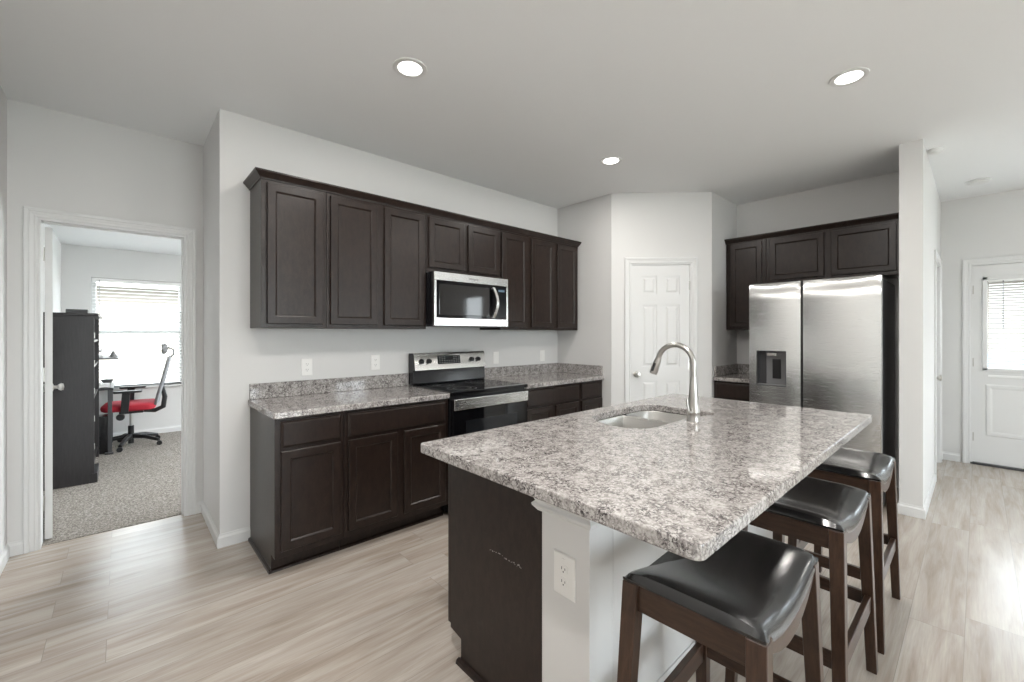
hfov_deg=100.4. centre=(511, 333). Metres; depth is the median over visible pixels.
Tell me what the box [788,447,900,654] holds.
bar stool
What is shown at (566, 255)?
upper cabinet
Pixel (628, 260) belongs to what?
trim
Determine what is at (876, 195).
wall
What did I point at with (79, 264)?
wall
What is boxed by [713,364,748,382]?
countertop
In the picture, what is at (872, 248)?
upper cabinet
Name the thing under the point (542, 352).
wall outlet
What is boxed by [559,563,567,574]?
receptacle
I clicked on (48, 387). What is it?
door
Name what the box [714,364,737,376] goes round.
backsplash
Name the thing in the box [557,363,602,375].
backsplash
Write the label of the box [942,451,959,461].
baseboard
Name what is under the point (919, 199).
wall partition
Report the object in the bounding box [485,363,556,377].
backsplash
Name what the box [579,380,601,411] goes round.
base cabinet
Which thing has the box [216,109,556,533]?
wall
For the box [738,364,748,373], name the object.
backsplash
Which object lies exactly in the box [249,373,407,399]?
backsplash
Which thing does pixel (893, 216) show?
crown molding
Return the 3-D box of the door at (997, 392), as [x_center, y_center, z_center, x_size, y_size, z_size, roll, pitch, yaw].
[5.093,0.323,4.118,0.166,2.045,0.921,0,0,-42]
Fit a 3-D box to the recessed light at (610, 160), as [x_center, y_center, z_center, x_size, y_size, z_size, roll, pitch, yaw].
[0.810,-1.413,3.488,0.180,0.008,0.180,0,0,-42]
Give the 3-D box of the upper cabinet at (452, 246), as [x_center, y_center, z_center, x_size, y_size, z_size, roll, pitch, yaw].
[-0.485,-0.714,3.700,0.763,0.453,0.322,0,0,-42]
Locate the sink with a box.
[599,411,686,428]
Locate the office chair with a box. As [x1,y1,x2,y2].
[100,343,174,451]
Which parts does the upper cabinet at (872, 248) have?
door, door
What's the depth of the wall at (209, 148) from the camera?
2.99 m
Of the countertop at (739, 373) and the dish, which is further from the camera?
the dish
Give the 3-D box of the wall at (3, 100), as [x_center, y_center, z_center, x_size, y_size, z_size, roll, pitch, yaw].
[-1.394,-0.036,0.656,0.148,2.762,12.050,0,0,-42]
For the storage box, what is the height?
0.035 m
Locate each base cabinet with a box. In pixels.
[248,407,343,573]
[339,399,447,549]
[524,383,578,421]
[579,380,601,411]
[714,381,748,401]
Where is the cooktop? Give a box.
[413,379,527,395]
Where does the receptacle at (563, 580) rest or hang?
attached to the wall outlet at (564, 565)
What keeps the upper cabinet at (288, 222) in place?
attached to the wall at (245, 355)
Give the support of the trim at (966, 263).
attached to the wall at (989, 225)
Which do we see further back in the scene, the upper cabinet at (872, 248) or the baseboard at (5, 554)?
the upper cabinet at (872, 248)
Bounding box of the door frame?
[23,206,195,553]
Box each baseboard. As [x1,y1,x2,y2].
[0,543,9,574]
[8,540,22,556]
[113,425,180,436]
[196,501,249,548]
[897,473,935,518]
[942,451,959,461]
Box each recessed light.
[392,57,426,78]
[600,156,621,164]
[829,67,869,86]
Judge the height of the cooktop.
0.026 m
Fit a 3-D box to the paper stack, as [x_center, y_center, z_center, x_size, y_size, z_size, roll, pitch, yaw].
[-4.658,0.583,4.766,0.240,0.035,0.200,0,0,-42]
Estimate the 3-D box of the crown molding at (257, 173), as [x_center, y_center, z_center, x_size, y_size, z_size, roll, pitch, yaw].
[-0.491,-0.961,3.682,3.086,0.048,0.341,0,0,-42]
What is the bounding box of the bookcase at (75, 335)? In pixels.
[43,312,102,490]
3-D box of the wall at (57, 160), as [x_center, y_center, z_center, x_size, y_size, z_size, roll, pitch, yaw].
[-2.728,-0.036,2.939,1.205,2.762,0.120,0,0,-42]
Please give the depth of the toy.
4.91 m
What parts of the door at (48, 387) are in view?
knob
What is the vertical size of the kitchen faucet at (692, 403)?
0.388 m
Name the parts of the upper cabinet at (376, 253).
door, door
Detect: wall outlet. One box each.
[301,359,311,375]
[371,355,379,369]
[493,352,498,363]
[540,350,544,360]
[554,549,575,602]
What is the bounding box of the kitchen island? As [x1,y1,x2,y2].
[448,410,772,681]
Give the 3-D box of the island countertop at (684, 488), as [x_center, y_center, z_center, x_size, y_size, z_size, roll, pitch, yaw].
[0.774,0.450,1.974,2.078,0.038,1.112,0,0,-42]
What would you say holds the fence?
on the yard
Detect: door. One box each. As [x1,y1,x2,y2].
[43,227,63,539]
[632,265,689,400]
[970,262,1023,471]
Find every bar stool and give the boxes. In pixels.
[617,530,823,681]
[725,476,877,681]
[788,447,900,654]
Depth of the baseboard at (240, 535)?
2.75 m
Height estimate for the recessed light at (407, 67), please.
0.008 m
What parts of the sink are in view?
bowl, bowl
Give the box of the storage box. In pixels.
[66,309,88,312]
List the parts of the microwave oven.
vent panel, door glass, handle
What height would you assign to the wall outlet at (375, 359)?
0.118 m
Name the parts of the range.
control panel, oven door, oven handle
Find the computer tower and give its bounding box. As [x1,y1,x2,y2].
[99,414,107,453]
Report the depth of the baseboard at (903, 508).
3.17 m
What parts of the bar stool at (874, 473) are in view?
leg, leg, rail, seat, leg, seat rail, leg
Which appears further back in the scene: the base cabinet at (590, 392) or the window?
the window
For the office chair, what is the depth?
5.10 m
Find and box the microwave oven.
[426,271,507,327]
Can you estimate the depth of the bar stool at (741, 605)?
1.08 m
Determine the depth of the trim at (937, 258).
3.89 m
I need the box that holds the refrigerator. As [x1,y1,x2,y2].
[749,274,894,505]
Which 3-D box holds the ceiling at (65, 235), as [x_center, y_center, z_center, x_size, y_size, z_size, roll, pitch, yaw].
[-3.179,-1.135,5.000,3.380,0.100,3.530,0,0,-42]
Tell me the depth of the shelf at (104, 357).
4.84 m
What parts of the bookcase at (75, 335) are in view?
panel, moulding, panel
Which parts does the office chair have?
leg, tension knob, armrest post, leg, seat, armrest post, seat plate, leg, leg, frame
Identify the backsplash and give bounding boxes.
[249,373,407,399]
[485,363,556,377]
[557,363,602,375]
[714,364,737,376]
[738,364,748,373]
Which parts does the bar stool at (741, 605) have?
leg, rail, leg, leg, seat rail, leg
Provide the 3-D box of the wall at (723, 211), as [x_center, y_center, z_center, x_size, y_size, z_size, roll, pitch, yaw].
[2.240,-0.036,4.563,0.775,2.762,0.120,0,0,-42]
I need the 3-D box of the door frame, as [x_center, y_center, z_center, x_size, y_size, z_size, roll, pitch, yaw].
[-2.716,0.282,2.940,0.856,2.126,0.137,0,0,-42]
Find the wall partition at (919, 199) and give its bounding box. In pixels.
[899,139,940,506]
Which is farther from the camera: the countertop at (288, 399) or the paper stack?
the paper stack
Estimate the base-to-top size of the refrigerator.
1.792 m
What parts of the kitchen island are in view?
shoe moulding, panel, skirting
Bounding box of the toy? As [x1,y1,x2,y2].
[109,351,116,356]
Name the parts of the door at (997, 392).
glass frame, head rail, blind rail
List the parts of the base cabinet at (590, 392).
drawer, door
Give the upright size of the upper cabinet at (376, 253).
0.904 m
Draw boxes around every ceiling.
[0,0,1023,208]
[49,225,180,254]
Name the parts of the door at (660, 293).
knob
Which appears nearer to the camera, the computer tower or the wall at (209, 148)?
the wall at (209, 148)
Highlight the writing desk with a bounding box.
[99,349,118,454]
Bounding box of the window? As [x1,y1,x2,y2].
[91,278,180,390]
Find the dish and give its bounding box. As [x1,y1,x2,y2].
[101,379,113,383]
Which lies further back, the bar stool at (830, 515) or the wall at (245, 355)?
the wall at (245, 355)
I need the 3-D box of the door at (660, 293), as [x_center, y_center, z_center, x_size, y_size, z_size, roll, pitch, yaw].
[1.506,0.321,4.277,0.595,2.024,0.101,0,0,3]
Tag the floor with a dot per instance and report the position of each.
(157, 600)
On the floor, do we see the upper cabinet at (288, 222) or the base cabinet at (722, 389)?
the base cabinet at (722, 389)
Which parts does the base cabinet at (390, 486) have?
door, shoe moulding, drawer, door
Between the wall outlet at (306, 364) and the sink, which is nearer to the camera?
the sink
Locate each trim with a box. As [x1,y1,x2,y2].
[625,257,697,402]
[934,250,941,481]
[937,262,939,462]
[962,254,1023,462]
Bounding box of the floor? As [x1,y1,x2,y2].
[0,431,1023,681]
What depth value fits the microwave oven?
3.45 m
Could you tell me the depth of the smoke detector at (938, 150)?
3.26 m
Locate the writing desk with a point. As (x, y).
(110, 389)
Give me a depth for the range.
3.49 m
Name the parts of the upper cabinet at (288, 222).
door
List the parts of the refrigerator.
water spout, freezer door, dispenser panel, fridge door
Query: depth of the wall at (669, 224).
4.28 m
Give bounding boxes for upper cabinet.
[250,178,325,328]
[317,192,425,328]
[426,214,499,278]
[480,230,555,329]
[554,242,577,330]
[726,239,765,329]
[766,219,898,282]
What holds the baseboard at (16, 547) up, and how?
attached to the wall at (57, 160)
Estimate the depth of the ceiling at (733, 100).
2.42 m
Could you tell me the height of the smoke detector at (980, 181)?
0.028 m
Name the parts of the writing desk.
leg, leg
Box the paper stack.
[99,383,109,387]
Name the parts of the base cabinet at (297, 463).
shoe moulding, drawer, door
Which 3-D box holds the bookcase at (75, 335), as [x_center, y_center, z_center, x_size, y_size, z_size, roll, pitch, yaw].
[-4.256,0.579,4.144,0.377,1.525,1.144,0,0,-42]
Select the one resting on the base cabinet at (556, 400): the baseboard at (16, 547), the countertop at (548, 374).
the countertop at (548, 374)
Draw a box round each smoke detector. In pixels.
[927,147,943,154]
[965,178,991,185]
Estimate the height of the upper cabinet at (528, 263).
0.904 m
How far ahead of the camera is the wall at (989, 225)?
4.49 m
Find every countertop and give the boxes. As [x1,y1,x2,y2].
[248,373,449,419]
[421,393,871,560]
[484,363,603,388]
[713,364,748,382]
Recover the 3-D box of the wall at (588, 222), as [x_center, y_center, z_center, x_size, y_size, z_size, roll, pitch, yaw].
[0.803,-0.036,4.611,0.120,2.762,0.720,0,0,-42]
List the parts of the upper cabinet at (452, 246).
door, door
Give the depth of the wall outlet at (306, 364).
3.02 m
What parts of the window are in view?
head rail, sill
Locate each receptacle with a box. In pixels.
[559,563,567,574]
[559,576,567,587]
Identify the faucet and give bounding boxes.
[650,342,699,421]
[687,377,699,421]
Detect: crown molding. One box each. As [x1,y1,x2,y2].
[243,167,580,246]
[724,212,898,244]
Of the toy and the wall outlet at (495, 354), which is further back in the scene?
the toy
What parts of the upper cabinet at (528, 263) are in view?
door, door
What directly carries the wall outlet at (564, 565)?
attached to the kitchen island
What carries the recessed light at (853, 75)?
in the ceiling at (733, 100)
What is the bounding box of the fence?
[987,354,1023,368]
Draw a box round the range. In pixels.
[409,351,527,512]
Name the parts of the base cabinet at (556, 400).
door, drawer, door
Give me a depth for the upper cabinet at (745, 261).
4.36 m
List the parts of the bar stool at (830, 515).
leg, leg, rail, seat, leg, seat rail, leg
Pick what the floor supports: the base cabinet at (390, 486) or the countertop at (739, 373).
the base cabinet at (390, 486)
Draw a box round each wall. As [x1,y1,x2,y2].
[0,86,60,554]
[7,99,202,542]
[61,244,180,432]
[203,118,215,525]
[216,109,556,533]
[557,194,610,406]
[611,192,710,404]
[711,192,736,397]
[737,171,898,487]
[941,189,1023,461]
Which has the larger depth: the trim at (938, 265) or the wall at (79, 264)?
the wall at (79, 264)
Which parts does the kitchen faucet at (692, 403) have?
gooseneck spout, lever handle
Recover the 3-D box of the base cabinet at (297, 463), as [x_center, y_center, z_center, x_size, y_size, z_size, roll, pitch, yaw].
[-1.369,0.907,2.684,0.394,0.876,0.627,0,0,-42]
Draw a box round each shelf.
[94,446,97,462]
[99,356,118,359]

